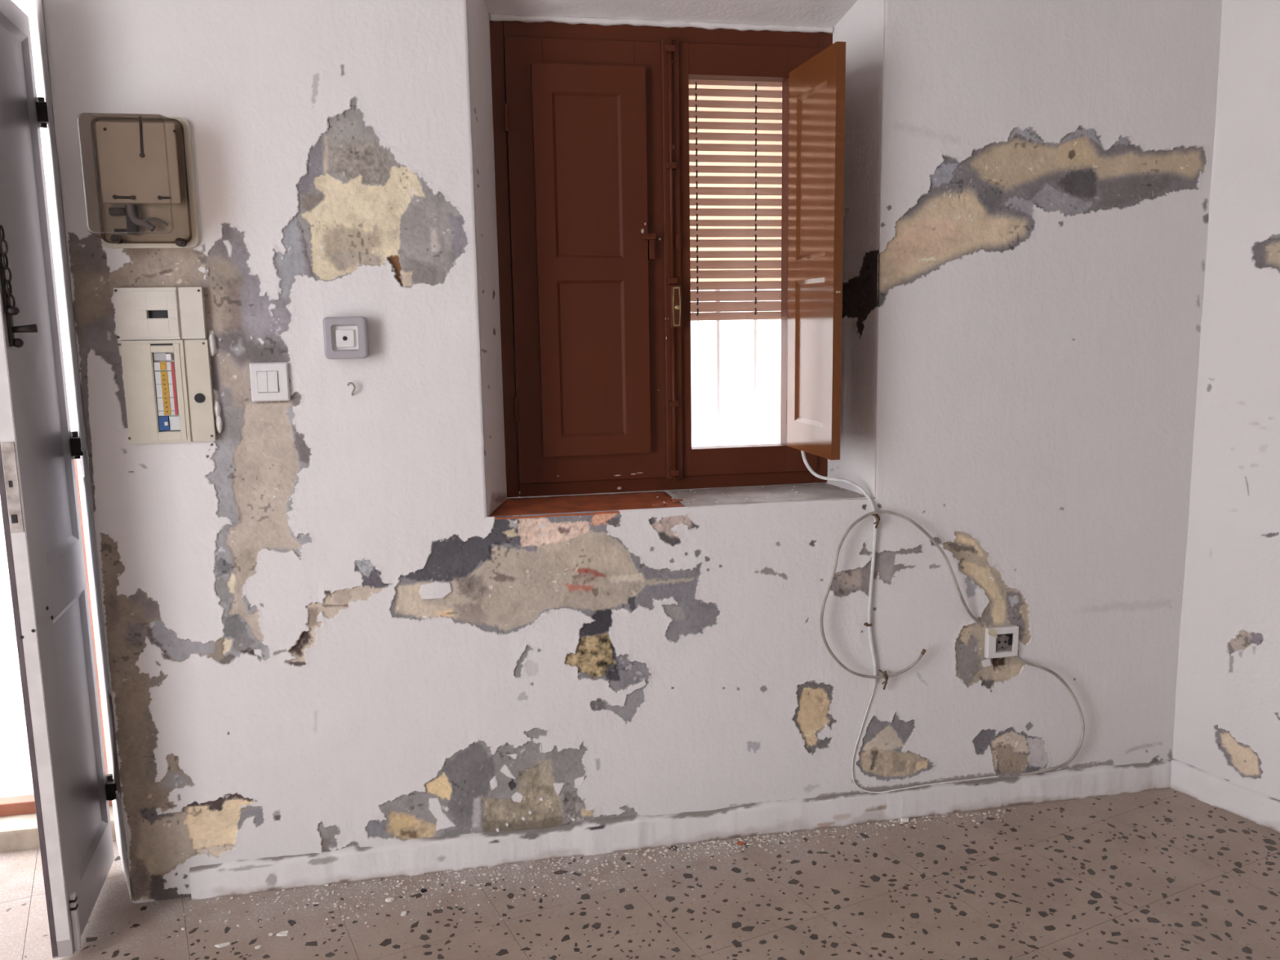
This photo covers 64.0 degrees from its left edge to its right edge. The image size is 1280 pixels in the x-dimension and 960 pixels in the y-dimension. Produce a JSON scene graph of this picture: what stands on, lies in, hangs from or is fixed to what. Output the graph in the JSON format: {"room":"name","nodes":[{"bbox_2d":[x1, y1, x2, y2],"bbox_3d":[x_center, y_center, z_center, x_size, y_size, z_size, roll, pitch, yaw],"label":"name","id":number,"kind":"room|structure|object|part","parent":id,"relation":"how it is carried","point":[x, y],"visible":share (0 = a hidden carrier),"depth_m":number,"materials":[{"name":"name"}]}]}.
{"room":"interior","nodes":[
{"label":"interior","id":0,"kind":"room"},
{"bbox_2d":[0,748,115,852],"bbox_3d":[-1.776,0.880,2.690,0.881,0.112,0.485,-3,9,-11],"label":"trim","id":1,"kind":"structure","parent":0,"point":[17,832],"depth_m":2.56,"materials":[{"name":"stone"}]},
{"bbox_2d":[31,0,1235,903],"bbox_3d":[-0.379,-0.422,2.425,4.600,2.640,0.470,-3,9,-11],"label":"wall","id":2,"kind":"structure","parent":0,"point":[313,609],"depth_m":2.34,"materials":[{"name":"paint"}]},
{"bbox_2d":[0,0,116,958],"bbox_3d":[-1.638,-0.007,2.119,0.979,1.859,0.673,-3,9,-11],"label":"door","id":3,"kind":"structure","parent":2,"relation":"in","point":[74,789],"depth_m":2.03,"materials":[{"name":"grey paint"}]},
{"bbox_3d":[-1.137,-0.381,1.836,0.015,0.150,0.028,-3,9,-11],"label":"latch chain","id":4,"kind":"part","parent":3,"relation":"part of","materials":[{"name":"metal"}]},
{"bbox_3d":[-1.149,0.014,1.875,0.021,0.168,0.002,-3,9,-16],"label":"lock plate","id":5,"kind":"part","parent":3,"relation":"part of","materials":[{"name":"silver metal"}]},
{"bbox_3d":[-1.748,0.386,2.481,0.862,0.930,0.045,-3,9,-11],"label":"frame","id":6,"kind":"part","parent":3,"relation":"part of","materials":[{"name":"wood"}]},
{"bbox_2d":[89,115,199,248],"bbox_3d":[-0.976,-0.584,1.990,0.182,0.254,0.125,-3,9,-11],"label":"meter box","id":7,"kind":"object","parent":2,"relation":"attached to","point":[144,166],"visible":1,"depth_m":2.02,"materials":[{"name":"beige plastic"}]},
{"bbox_2d":[113,287,207,340],"bbox_3d":[-0.975,-0.338,2.082,0.168,0.104,0.020,-3,9,-11],"label":"switch box","id":8,"kind":"object","parent":2,"relation":"attached to","point":[142,313],"visible":1,"depth_m":2.07,"materials":[{"name":"beige plastic"}]},
{"bbox_3d":[-0.978,-0.336,2.073,0.080,0.094,0.003,-3,9,-11],"label":"raised panel","id":9,"kind":"part","parent":8,"relation":"part of","materials":[{"name":"beige plastic"}]},
{"bbox_2d":[118,339,217,444],"bbox_3d":[-0.970,-0.182,2.104,0.170,0.209,0.024,-3,9,-11],"label":"box","id":10,"kind":"object","parent":2,"relation":"attached to","point":[184,393],"visible":1,"depth_m":2.10,"materials":[{"name":"beige plastic"}]},
{"bbox_3d":[-0.974,-0.179,2.098,0.071,0.199,0.003,-3,9,-11],"label":"breaker door","id":11,"kind":"part","parent":10,"relation":"part of","materials":[{"name":"beige plastic"}]},
{"bbox_2d":[165,353,173,359],"bbox_3d":[-0.962,-0.252,2.094,0.009,0.013,0.021,-3,9,-11],"label":"switch","id":12,"kind":"object","parent":10,"relation":"attached to","point":[168,356],"depth_m":2.08,"materials":[{"name":"white plastic"}]},
{"bbox_2d":[248,362,290,401],"bbox_3d":[-0.774,-0.205,2.142,0.076,0.080,0.017,-3,9,-11],"label":"light switch","id":13,"kind":"object","parent":2,"relation":"attached to","point":[269,381],"visible":1,"depth_m":2.14,"materials":[{"name":"white plastic"}]},
{"bbox_2d":[322,316,368,359],"bbox_3d":[-0.616,-0.298,2.146,0.087,0.087,0.042,-3,9,-11],"label":"button","id":14,"kind":"object","parent":2,"relation":"attached to","point":[344,337],"visible":1,"depth_m":2.13,"materials":[{"name":"grey plastic"}]},
{"bbox_2d":[346,382,355,395],"bbox_3d":[-0.612,-0.193,2.174,0.018,0.030,0.021,-3,9,-11],"label":"wall hook","id":15,"kind":"object","parent":2,"relation":"attached to","point":[348,383],"visible":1,"depth_m":2.17,"materials":[{"name":"white metal"}]},
{"bbox_2d":[488,18,849,497],"bbox_3d":[0.059,-0.515,2.532,0.976,1.313,0.738,-3,9,-11],"label":"window","id":16,"kind":"structure","parent":2,"relation":"in","point":[591,122],"depth_m":2.41,"materials":[{"name":"brown paint"}]},
{"bbox_3d":[-0.116,-0.508,2.449,0.381,1.023,0.050,-3,9,-11],"label":"casement sash","id":17,"kind":"part","parent":16,"relation":"part of","materials":[{"name":"brown paint"}]},
{"bbox_2d":[530,62,650,457],"bbox_3d":[-0.111,-0.506,2.414,0.262,0.897,0.020,-3,9,-11],"label":"shutter","id":18,"kind":"object","parent":16,"relation":"attached to","point":[590,122],"depth_m":2.40,"materials":[{"name":"brown paint"}]},
{"bbox_3d":[0.088,-0.412,2.447,0.014,0.010,0.015,-3,9,-11],"label":"bolt knob","id":19,"kind":"part","parent":16,"relation":"part of","materials":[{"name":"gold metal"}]},
{"bbox_2d":[688,79,782,320],"bbox_3d":[0.048,-0.713,2.539,0.792,0.632,0.008,-3,9,-11],"label":"blind","id":20,"kind":"object","parent":16,"relation":"attached to","point":[735,126],"visible":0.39,"depth_m":2.58,"materials":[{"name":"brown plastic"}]},
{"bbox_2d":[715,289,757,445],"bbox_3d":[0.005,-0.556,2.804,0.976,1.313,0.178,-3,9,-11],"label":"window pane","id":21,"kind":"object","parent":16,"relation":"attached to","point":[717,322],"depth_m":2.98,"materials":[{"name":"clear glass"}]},
{"bbox_3d":[0.256,-0.525,2.520,0.372,1.023,0.050,-3,9,-11],"label":"casement sash","id":22,"kind":"part","parent":16,"relation":"part of","materials":[{"name":"brown paint"}]},
{"bbox_2d":[786,41,845,460],"bbox_3d":[0.402,-0.506,2.367,0.021,0.892,0.280,-3,9,-12],"label":"shutter","id":23,"kind":"object","parent":16,"relation":"attached to","point":[816,98],"depth_m":2.34,"materials":[{"name":"brown wood"}]},
{"bbox_2d":[189,759,1171,899],"bbox_3d":[0.212,0.833,2.494,2.458,0.080,0.020,-3,9,-11],"label":"baseboard","id":24,"kind":"structure","parent":2,"relation":"attached to","point":[417,856],"depth_m":2.46,"materials":[{"name":"paint"}]},
{"bbox_2d":[488,483,875,519],"bbox_3d":[0.092,0.046,2.462,0.920,0.017,0.202,-3,9,-11],"label":"windowsill","id":25,"kind":"structure","parent":2,"relation":"attached to","point":[790,492],"depth_m":2.46,"materials":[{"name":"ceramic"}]},
{"bbox_2d":[652,502,666,506],"bbox_3d":[0.045,0.058,2.387,0.033,0.006,0.013,-3,9,-11],"label":"shard","id":26,"kind":"object","parent":25,"relation":"on","point":[659,504],"visible":1,"depth_m":2.38,"materials":[{"name":"wood"}]},
{"bbox_2d":[671,498,683,502],"bbox_3d":[0.089,0.048,2.431,0.027,0.007,0.016,-3,9,-11],"label":"shard","id":27,"kind":"object","parent":25,"relation":"on","point":[677,500],"visible":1,"depth_m":2.43,"materials":[{"name":"wood"}]},
{"bbox_2d":[800,450,877,684],"bbox_3d":[0.485,0.214,2.503,0.195,0.571,0.019,3,10,24],"label":"cable","id":28,"kind":"object","parent":2,"relation":"attached to","point":[868,498],"visible":0.99,"depth_m":2.47,"materials":[{"name":"white plastic"}]},
{"bbox_2d":[863,622,871,626],"bbox_3d":[0.553,0.351,2.488,0.018,0.006,0.016,-3,9,-11],"label":"clip","id":29,"kind":"object","parent":2,"relation":"attached to","point":[867,624],"visible":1,"depth_m":2.48,"materials":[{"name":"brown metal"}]},
{"bbox_2d":[871,513,879,528],"bbox_3d":[0.562,0.098,2.444,0.015,0.036,0.034,-3,9,-11],"label":"clip","id":30,"kind":"object","parent":2,"relation":"attached to","point":[877,517],"visible":0.98,"depth_m":2.43,"materials":[{"name":"brown metal"}]},
{"bbox_2d":[878,669,888,689],"bbox_3d":[0.598,0.491,2.511,0.015,0.048,0.034,-3,9,-11],"label":"clip","id":31,"kind":"object","parent":2,"relation":"attached to","point":[884,673],"visible":1,"depth_m":2.50,"materials":[{"name":"brown metal"}]},
{"bbox_2d":[820,510,983,678],"bbox_3d":[0.646,0.277,2.475,0.448,0.417,0.034,-3,9,-15],"label":"cable","id":32,"kind":"object","parent":2,"relation":"attached to","point":[862,517],"visible":1,"depth_m":2.46,"materials":[{"name":"white plastic"}]},
{"bbox_2d":[851,684,998,793],"bbox_3d":[0.719,0.631,2.555,0.393,0.289,0.015,-2,9,-9],"label":"wire","id":33,"kind":"object","parent":2,"relation":"attached to","point":[873,684],"visible":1,"depth_m":2.55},
{"bbox_2d":[984,625,1018,658],"bbox_3d":[0.908,0.407,2.568,0.086,0.078,0.015,-3,9,-11],"label":"wall socket","id":34,"kind":"object","parent":2,"relation":"attached to","point":[1000,642],"visible":1,"depth_m":2.56,"materials":[{"name":"white plastic"}]},
{"bbox_2d":[1015,656,1084,775],"bbox_3d":[1.046,0.600,2.610,0.187,0.314,0.025,-1,9,-2],"label":"cable","id":35,"kind":"object","parent":2,"relation":"attached to","point":[1018,658],"visible":1,"depth_m":2.62,"materials":[{"name":"white plastic"}]},
{"bbox_2d":[0,715,1279,959],"bbox_3d":[0.495,1.150,0.884,5.598,0.060,4.260,-3,9,-11],"label":"floor","id":36,"kind":"structure","parent":0,"point":[1167,873],"depth_m":2.22,"materials":[{"name":"tile"}]},
{"bbox_2d":[214,942,231,947],"bbox_3d":[-0.854,0.951,2.095,0.033,0.003,0.011,-4,10,-22],"label":"flake","id":37,"kind":"object","parent":36,"relation":"on","point":[224,944],"visible":1,"depth_m":2.09,"materials":[{"name":"white paint"}]},
{"bbox_2d":[275,930,289,936],"bbox_3d":[-0.743,0.943,2.130,0.027,0.004,0.013,-3,9,-11],"label":"flake","id":38,"kind":"object","parent":36,"relation":"on","point":[284,933],"visible":1,"depth_m":2.13,"materials":[{"name":"white paint"}]},
{"bbox_2d":[385,897,394,902],"bbox_3d":[-0.549,0.921,2.248,0.012,0.006,0.017,7,12,43],"label":"flake","id":39,"kind":"object","parent":36,"relation":"on","point":[387,900],"visible":1,"depth_m":2.25,"materials":[{"name":"white paint"}]},
{"bbox_2d":[400,911,407,915],"bbox_3d":[-0.506,0.929,2.195,0.014,0.005,0.011,-3,9,-11],"label":"flake","id":40,"kind":"object","parent":36,"relation":"on","point":[403,913],"visible":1,"depth_m":2.19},
{"bbox_2d":[420,888,426,893],"bbox_3d":[-0.482,0.914,2.283,0.014,0.006,0.008,-3,9,-11],"label":"clod","id":41,"kind":"object","parent":36,"relation":"on","point":[423,890],"visible":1,"depth_m":2.28,"materials":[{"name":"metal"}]},
{"bbox_2d":[460,880,466,884],"bbox_3d":[-0.398,0.908,2.315,0.012,0.005,0.010,2,9,17],"label":"flake","id":42,"kind":"object","parent":36,"relation":"on","point":[464,882],"visible":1,"depth_m":2.31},
{"bbox_2d":[167,807,1020,947],"bbox_3d":[-0.006,0.901,2.328,2.018,0.006,0.249,-3,9,-11],"label":"crumbs","id":43,"kind":"object","parent":36,"relation":"on","point":[998,810],"visible":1,"depth_m":2.36,"materials":[{"name":"white paint"}]},
{"bbox_2d":[737,840,744,845],"bbox_3d":[0.242,0.874,2.463,0.020,0.008,0.008,0,9,5],"label":"shard","id":44,"kind":"object","parent":36,"relation":"on","point":[739,842],"visible":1,"depth_m":2.46,"materials":[{"name":"ceramic"}]},
{"bbox_2d":[900,817,908,822],"bbox_3d":[0.663,0.850,2.565,0.023,0.011,0.013,-1,9,0],"label":"flake","id":45,"kind":"object","parent":36,"relation":"on","point":[904,820],"visible":1,"depth_m":2.56,"materials":[{"name":"white paint"}]},
{"bbox_2d":[1172,0,1279,799],"bbox_3d":[2.355,-0.233,0.860,0.008,2.620,3.910,-6,10,-29],"label":"wall","id":46,"kind":"structure","parent":0,"point":[1234,590],"depth_m":2.49,"materials":[{"name":"paint"}]},
{"bbox_2d":[1169,758,1279,832],"bbox_3d":[1.805,0.879,2.038,0.020,0.080,1.600,-6,10,-29],"label":"baseboard","id":47,"kind":"structure","parent":46,"relation":"attached to","point":[1261,809],"depth_m":2.59,"materials":[{"name":"paint"}]},
{"label":"outside","id":48,"kind":"structure","parent":0,"visible":0},
{"bbox_2d":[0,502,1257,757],"bbox_3d":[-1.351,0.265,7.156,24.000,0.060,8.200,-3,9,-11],"label":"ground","id":49,"kind":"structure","parent":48,"point":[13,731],"depth_m":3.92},
{"bbox_2d":[0,0,781,509],"bbox_3d":[-0.666,-2.974,8.130,20.000,6.100,0.415,-3,9,-11],"label":"sky","id":50,"kind":"structure","parent":49,"relation":"on","point":[736,335],"depth_m":8.54,"materials":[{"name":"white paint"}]}
]}

